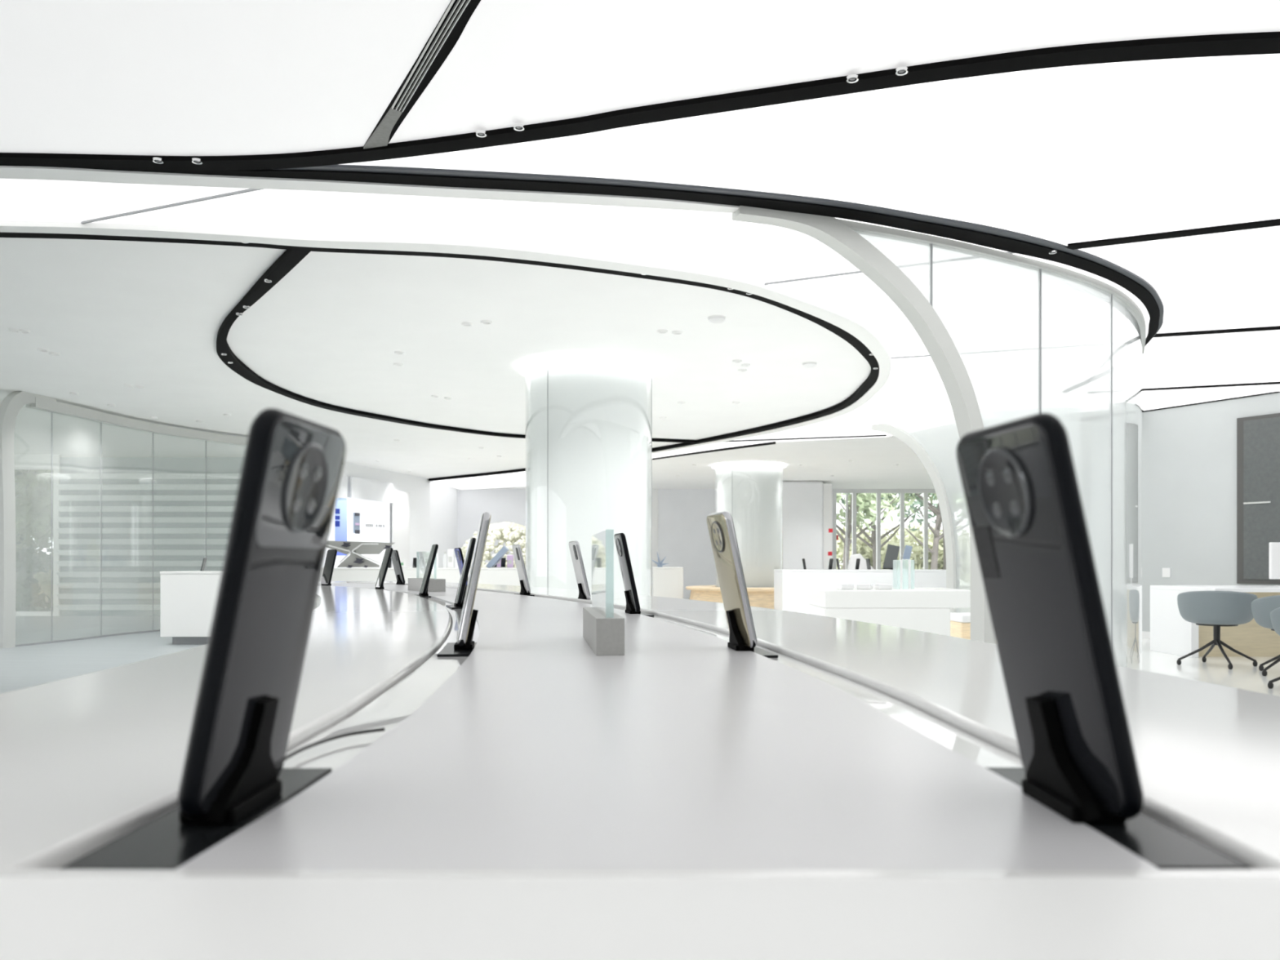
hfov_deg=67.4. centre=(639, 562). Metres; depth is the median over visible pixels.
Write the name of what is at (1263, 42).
ceiling track
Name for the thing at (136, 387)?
recessed light
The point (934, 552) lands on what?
tree
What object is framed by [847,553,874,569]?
tent card
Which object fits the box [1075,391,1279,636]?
wall
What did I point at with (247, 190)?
trim
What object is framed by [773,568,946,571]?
countertop
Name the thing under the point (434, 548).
smartphone
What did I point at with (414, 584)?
acrylic sign holder
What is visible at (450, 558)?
print
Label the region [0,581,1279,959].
display table
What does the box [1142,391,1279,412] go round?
trim
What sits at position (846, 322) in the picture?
trim
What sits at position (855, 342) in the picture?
trim
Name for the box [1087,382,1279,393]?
trim
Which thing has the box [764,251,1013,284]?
trim
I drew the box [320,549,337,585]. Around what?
smartphone
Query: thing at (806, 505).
wall
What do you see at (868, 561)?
smartphone
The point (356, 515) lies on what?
picture
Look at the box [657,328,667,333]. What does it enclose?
recessed light
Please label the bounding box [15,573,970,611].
floor
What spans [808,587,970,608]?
countertop
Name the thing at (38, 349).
recessed light
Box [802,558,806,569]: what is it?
smartphone
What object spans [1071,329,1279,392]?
ceiling panel
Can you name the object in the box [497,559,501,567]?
case
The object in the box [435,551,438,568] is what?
bottle
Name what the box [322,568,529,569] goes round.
countertop
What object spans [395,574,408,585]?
phone stand
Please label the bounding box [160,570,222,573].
countertop
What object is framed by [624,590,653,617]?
phone stand
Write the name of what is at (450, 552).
case
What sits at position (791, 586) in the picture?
counter
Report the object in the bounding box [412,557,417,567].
smartphone
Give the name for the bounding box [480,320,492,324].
recessed light
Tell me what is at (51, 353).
recessed light
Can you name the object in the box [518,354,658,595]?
column
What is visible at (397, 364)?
recessed light
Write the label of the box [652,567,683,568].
countertop
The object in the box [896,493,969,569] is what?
tree
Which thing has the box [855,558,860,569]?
smartphone
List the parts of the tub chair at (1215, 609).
leg, leg, seat frame, leg, leg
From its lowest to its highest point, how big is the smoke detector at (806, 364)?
0.042 m
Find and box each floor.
[0,615,205,693]
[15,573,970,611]
[48,600,1279,696]
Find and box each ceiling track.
[0,31,1279,170]
[52,166,1159,392]
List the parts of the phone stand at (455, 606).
plate, arm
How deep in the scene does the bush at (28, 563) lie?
18.84 m
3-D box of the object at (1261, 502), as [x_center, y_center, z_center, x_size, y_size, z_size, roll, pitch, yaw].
[7.319,-0.710,11.389,0.010,0.020,0.304,0,0,-29]
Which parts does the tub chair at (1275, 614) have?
leg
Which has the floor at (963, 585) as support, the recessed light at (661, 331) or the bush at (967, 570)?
the bush at (967, 570)
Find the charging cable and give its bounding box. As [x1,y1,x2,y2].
[284,727,385,761]
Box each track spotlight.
[152,157,164,164]
[191,157,202,164]
[264,279,271,282]
[475,129,486,137]
[513,123,524,131]
[846,74,858,83]
[895,66,908,75]
[1048,249,1057,253]
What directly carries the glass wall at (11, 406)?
on the floor at (1243, 675)
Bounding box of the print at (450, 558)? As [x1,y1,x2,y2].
[448,556,452,562]
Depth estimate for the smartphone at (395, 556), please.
4.52 m
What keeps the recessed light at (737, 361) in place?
in the ceiling
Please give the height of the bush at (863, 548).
2.834 m
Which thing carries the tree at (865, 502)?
on the floor at (963, 585)
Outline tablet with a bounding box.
[902,545,912,559]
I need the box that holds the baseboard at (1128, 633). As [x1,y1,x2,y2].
[1125,630,1150,638]
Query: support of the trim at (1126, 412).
attached to the wall at (1189, 452)
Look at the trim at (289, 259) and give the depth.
9.46 m
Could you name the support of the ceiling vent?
in the ceiling
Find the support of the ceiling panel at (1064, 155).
attached to the ceiling
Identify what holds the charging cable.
on the display table at (533, 793)
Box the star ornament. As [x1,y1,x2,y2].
[652,552,668,567]
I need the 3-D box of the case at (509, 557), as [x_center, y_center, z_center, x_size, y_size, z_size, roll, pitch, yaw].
[-2.450,-0.022,18.119,0.110,0.240,0.083,0,0,0]
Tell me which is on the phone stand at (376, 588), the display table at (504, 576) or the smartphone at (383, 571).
the smartphone at (383, 571)
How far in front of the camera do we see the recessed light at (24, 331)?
8.39 m
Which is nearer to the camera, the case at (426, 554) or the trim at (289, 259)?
the trim at (289, 259)
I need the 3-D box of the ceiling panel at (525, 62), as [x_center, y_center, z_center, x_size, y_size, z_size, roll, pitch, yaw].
[4.800,-2.011,-0.950,13.400,0.018,11.100,0,0,0]
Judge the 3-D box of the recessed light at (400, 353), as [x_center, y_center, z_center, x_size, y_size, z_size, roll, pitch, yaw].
[-2.321,-2.022,9.259,0.096,0.016,0.096,0,0,0]
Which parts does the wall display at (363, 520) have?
light panel, light panel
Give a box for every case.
[400,559,405,568]
[424,552,430,568]
[447,549,453,568]
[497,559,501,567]
[506,555,513,568]
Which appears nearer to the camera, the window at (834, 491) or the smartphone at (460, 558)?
the smartphone at (460, 558)
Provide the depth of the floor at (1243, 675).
9.23 m
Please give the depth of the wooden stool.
9.24 m
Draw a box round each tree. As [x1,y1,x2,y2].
[836,493,896,568]
[838,493,928,568]
[880,493,968,568]
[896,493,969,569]
[954,501,969,524]
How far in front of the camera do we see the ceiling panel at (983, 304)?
6.40 m
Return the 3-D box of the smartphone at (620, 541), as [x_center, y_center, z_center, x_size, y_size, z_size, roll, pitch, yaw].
[-0.027,0.020,1.966,0.043,0.161,0.077,0,0,-13]
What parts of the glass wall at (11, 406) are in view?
frame, rail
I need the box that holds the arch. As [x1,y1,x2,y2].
[871,407,1074,613]
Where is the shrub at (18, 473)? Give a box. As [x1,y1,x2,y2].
[14,469,39,550]
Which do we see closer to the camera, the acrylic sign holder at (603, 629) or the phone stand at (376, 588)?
the acrylic sign holder at (603, 629)
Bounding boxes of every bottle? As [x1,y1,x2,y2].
[418,557,422,568]
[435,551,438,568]
[443,551,446,568]
[454,556,457,568]
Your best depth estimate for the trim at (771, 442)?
16.97 m
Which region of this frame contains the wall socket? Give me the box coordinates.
[1162,568,1170,577]
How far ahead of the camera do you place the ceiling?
9.41 m
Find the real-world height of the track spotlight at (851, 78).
0.012 m
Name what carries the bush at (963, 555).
on the floor at (963, 585)
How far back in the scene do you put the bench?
18.84 m
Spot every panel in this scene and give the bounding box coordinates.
[0,0,451,155]
[0,178,1149,489]
[337,53,1279,245]
[388,0,1279,143]
[485,546,509,568]
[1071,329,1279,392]
[1078,226,1279,333]
[1124,383,1279,410]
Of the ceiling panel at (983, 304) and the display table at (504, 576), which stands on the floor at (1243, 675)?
the display table at (504, 576)
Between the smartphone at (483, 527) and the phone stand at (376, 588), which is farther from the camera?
the phone stand at (376, 588)
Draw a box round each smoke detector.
[707,315,726,323]
[801,361,817,368]
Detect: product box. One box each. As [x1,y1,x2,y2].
[835,583,853,589]
[856,583,873,589]
[874,583,892,589]
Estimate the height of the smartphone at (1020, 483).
0.160 m
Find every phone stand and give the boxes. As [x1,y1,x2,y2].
[58,697,332,869]
[373,584,384,590]
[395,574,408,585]
[413,581,431,597]
[437,608,478,657]
[445,586,466,608]
[514,580,534,595]
[577,582,590,599]
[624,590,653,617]
[725,609,777,657]
[985,695,1251,869]
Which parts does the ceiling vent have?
plate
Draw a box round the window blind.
[56,457,244,615]
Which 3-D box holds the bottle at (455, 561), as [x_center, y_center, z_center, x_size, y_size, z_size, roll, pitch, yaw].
[-3.463,-0.032,18.120,0.066,0.260,0.066,0,0,0]
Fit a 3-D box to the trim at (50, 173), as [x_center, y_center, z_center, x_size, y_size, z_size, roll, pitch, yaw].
[-2.092,-1.995,5.021,5.544,0.050,0.256,0,0,-6]
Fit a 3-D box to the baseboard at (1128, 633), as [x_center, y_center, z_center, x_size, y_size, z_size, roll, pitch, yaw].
[7.330,0.955,11.534,0.015,0.090,3.185,0,0,-30]
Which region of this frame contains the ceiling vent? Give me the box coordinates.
[363,0,480,149]
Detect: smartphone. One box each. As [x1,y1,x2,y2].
[177,408,346,818]
[200,558,206,571]
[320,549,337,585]
[375,547,392,588]
[391,550,404,583]
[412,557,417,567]
[419,544,438,594]
[453,547,468,585]
[454,537,475,604]
[456,511,490,647]
[501,557,506,567]
[511,544,530,593]
[568,540,590,599]
[613,533,639,612]
[706,511,756,648]
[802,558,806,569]
[828,558,833,569]
[835,558,839,569]
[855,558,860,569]
[866,558,871,569]
[955,413,1143,819]
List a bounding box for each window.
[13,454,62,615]
[14,469,53,555]
[652,488,657,567]
[831,488,964,568]
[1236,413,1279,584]
[1243,416,1279,579]
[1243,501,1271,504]
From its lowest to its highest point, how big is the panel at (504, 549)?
0.432 m
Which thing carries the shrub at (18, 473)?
on the floor at (963, 585)
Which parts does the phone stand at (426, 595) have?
plate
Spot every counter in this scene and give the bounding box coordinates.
[160,570,222,644]
[652,567,683,599]
[773,568,946,613]
[808,587,970,635]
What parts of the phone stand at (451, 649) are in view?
plate, arm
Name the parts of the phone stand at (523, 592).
arm, plate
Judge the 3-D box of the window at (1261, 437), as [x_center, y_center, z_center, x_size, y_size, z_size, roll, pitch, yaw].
[7.574,-0.750,10.979,0.006,1.900,1.282,0,0,-30]
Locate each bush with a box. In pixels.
[15,545,53,611]
[31,548,53,610]
[836,521,923,568]
[889,517,970,582]
[960,531,970,585]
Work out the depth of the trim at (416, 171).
5.19 m
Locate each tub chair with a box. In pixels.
[1176,591,1257,669]
[1250,595,1279,675]
[1267,607,1279,688]
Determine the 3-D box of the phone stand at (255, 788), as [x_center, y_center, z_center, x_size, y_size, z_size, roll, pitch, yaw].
[-0.177,0.082,0.406,0.042,0.050,0.160,0,0,0]
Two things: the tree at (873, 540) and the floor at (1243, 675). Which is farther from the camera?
the tree at (873, 540)
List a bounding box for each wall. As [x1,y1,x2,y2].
[0,391,247,648]
[457,488,717,599]
[732,205,1146,670]
[780,481,831,568]
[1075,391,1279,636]
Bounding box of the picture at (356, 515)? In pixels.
[353,512,359,533]
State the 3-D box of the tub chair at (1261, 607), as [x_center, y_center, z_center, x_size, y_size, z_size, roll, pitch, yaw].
[5.828,0.633,8.542,0.666,0.734,0.605,0,0,23]
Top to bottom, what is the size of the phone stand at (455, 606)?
0.050 m
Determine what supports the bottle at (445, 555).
on the display table at (504, 576)
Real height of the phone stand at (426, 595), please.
0.050 m
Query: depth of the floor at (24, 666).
11.31 m
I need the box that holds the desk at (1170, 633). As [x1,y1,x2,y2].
[1150,585,1279,657]
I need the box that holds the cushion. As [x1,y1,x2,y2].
[950,613,970,622]
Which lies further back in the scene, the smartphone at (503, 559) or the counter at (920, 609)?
the smartphone at (503, 559)
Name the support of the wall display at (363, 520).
attached to the wall niche
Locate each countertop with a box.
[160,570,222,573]
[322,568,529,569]
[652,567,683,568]
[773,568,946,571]
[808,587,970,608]
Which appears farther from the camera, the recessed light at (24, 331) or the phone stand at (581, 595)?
the recessed light at (24, 331)
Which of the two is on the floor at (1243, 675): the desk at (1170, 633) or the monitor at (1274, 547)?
the desk at (1170, 633)
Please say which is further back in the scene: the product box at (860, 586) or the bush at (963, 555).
the bush at (963, 555)
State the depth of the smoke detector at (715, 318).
7.91 m
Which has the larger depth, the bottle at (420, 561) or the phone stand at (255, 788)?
the bottle at (420, 561)
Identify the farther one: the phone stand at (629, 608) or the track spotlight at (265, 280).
the track spotlight at (265, 280)
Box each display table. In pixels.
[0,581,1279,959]
[320,568,529,586]
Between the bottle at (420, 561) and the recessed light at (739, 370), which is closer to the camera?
the recessed light at (739, 370)
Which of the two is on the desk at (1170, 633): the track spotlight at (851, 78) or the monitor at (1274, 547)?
the monitor at (1274, 547)
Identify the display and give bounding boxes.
[322,475,409,568]
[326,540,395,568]
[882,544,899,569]
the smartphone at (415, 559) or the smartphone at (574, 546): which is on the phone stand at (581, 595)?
the smartphone at (574, 546)
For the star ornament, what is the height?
0.342 m
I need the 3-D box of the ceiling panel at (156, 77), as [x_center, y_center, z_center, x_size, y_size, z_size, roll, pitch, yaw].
[-4.602,-2.011,-0.800,8.796,0.018,11.400,0,0,0]
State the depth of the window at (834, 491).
26.47 m
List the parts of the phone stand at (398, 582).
arm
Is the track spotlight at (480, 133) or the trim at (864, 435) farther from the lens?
the trim at (864, 435)
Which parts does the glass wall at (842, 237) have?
frame, rail, glass pane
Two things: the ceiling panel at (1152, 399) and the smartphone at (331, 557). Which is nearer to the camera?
the smartphone at (331, 557)
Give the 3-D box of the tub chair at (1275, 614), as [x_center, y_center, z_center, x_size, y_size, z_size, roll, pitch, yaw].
[5.201,0.633,7.341,0.666,0.734,0.605,0,0,3]
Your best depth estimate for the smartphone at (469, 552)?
2.27 m
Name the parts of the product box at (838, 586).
lid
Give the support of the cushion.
on the wooden stool
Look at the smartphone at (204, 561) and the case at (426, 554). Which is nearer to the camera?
the smartphone at (204, 561)
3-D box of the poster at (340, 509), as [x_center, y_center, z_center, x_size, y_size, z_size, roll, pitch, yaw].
[-6.024,-0.721,19.347,0.020,1.157,0.257,0,0,42]
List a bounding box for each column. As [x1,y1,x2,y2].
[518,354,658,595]
[711,462,786,587]
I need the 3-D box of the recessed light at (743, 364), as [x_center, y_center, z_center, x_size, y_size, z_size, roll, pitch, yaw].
[1.082,-2.022,9.836,0.096,0.016,0.096,0,0,0]
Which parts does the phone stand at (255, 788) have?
plate, arm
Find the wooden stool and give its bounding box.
[950,613,970,639]
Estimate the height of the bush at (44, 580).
1.448 m
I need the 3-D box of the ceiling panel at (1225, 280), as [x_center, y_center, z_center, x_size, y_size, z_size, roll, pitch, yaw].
[5.118,-2.011,6.800,2.946,0.018,4.055,0,0,37]
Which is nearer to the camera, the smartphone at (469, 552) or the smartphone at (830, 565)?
the smartphone at (469, 552)
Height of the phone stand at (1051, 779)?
0.050 m
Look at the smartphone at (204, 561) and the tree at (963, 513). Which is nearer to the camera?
the smartphone at (204, 561)
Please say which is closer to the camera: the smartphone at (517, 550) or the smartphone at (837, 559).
the smartphone at (517, 550)
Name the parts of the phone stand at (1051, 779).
arm, plate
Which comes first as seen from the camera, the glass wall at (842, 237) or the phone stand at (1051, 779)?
the phone stand at (1051, 779)
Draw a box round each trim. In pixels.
[0,165,739,213]
[0,220,890,453]
[0,231,879,481]
[80,188,262,224]
[216,249,696,443]
[271,164,1164,389]
[652,441,775,459]
[723,435,886,442]
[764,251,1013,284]
[890,342,1132,359]
[1061,409,1142,424]
[1067,218,1279,249]
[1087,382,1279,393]
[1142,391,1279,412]
[1152,325,1279,337]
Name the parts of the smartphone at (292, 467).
glass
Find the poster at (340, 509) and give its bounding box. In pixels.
[334,497,346,555]
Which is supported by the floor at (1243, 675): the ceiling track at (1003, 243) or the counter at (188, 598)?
the counter at (188, 598)
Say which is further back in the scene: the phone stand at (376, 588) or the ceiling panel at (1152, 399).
the ceiling panel at (1152, 399)
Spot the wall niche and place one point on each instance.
(433, 504)
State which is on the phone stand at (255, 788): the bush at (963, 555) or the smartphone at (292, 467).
the smartphone at (292, 467)
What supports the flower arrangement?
on the floor at (1243, 675)
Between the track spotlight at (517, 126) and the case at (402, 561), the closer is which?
the track spotlight at (517, 126)
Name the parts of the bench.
seat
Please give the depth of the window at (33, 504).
19.38 m
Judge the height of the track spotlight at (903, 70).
0.012 m
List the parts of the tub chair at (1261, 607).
leg, leg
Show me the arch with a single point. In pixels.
(952, 550)
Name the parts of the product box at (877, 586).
lid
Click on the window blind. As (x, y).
(179, 482)
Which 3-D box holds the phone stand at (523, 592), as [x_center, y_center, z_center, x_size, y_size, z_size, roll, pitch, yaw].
[-0.372,0.082,3.150,0.042,0.050,0.160,0,0,-23]
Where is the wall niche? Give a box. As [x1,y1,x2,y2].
[341,462,457,568]
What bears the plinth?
on the counter at (920, 609)
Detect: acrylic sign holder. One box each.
[408,551,445,591]
[582,528,624,655]
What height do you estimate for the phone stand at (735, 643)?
0.050 m
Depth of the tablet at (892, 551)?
14.19 m
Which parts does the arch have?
frame, glass pane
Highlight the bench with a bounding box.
[685,585,773,608]
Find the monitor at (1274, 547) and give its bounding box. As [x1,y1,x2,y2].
[1269,542,1279,586]
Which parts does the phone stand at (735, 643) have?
arm, plate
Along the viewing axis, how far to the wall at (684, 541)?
26.50 m
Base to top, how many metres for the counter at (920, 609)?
0.770 m
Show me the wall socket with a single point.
(1166, 571)
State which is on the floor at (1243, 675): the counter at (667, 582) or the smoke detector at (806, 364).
the counter at (667, 582)
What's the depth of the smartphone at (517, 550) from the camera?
3.12 m
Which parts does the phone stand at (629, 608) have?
arm, plate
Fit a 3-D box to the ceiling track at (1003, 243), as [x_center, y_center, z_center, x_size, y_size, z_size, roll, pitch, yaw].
[1.693,-2.002,6.979,10.391,0.045,2.615,0,0,-38]
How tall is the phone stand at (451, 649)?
0.050 m
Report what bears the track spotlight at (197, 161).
attached to the ceiling track at (1263, 42)
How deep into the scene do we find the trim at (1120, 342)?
8.99 m
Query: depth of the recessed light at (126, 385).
10.96 m
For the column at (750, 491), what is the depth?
19.41 m
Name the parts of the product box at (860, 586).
lid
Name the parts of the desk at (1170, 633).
panel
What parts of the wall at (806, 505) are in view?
panel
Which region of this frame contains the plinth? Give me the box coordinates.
[897,560,914,589]
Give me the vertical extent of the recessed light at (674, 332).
0.016 m
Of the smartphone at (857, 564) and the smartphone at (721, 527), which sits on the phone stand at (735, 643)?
the smartphone at (721, 527)
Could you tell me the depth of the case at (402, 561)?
18.08 m
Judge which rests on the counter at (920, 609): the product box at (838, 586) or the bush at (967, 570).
the product box at (838, 586)
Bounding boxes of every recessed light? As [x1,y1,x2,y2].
[17,328,31,333]
[37,348,48,351]
[48,352,60,355]
[124,384,133,386]
[134,386,143,388]
[393,362,402,366]
[394,351,404,355]
[461,322,472,326]
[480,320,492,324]
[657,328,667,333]
[671,330,682,334]
[732,359,742,363]
[737,368,746,372]
[741,363,750,366]
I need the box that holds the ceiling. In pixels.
[0,237,1132,488]
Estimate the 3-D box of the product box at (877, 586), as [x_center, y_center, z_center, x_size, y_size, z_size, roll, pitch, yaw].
[2.080,0.204,8.200,0.124,0.045,0.104,0,0,-5]
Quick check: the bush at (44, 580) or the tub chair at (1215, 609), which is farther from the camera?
the bush at (44, 580)
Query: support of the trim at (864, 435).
attached to the ceiling
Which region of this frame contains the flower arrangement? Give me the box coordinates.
[457,521,529,568]

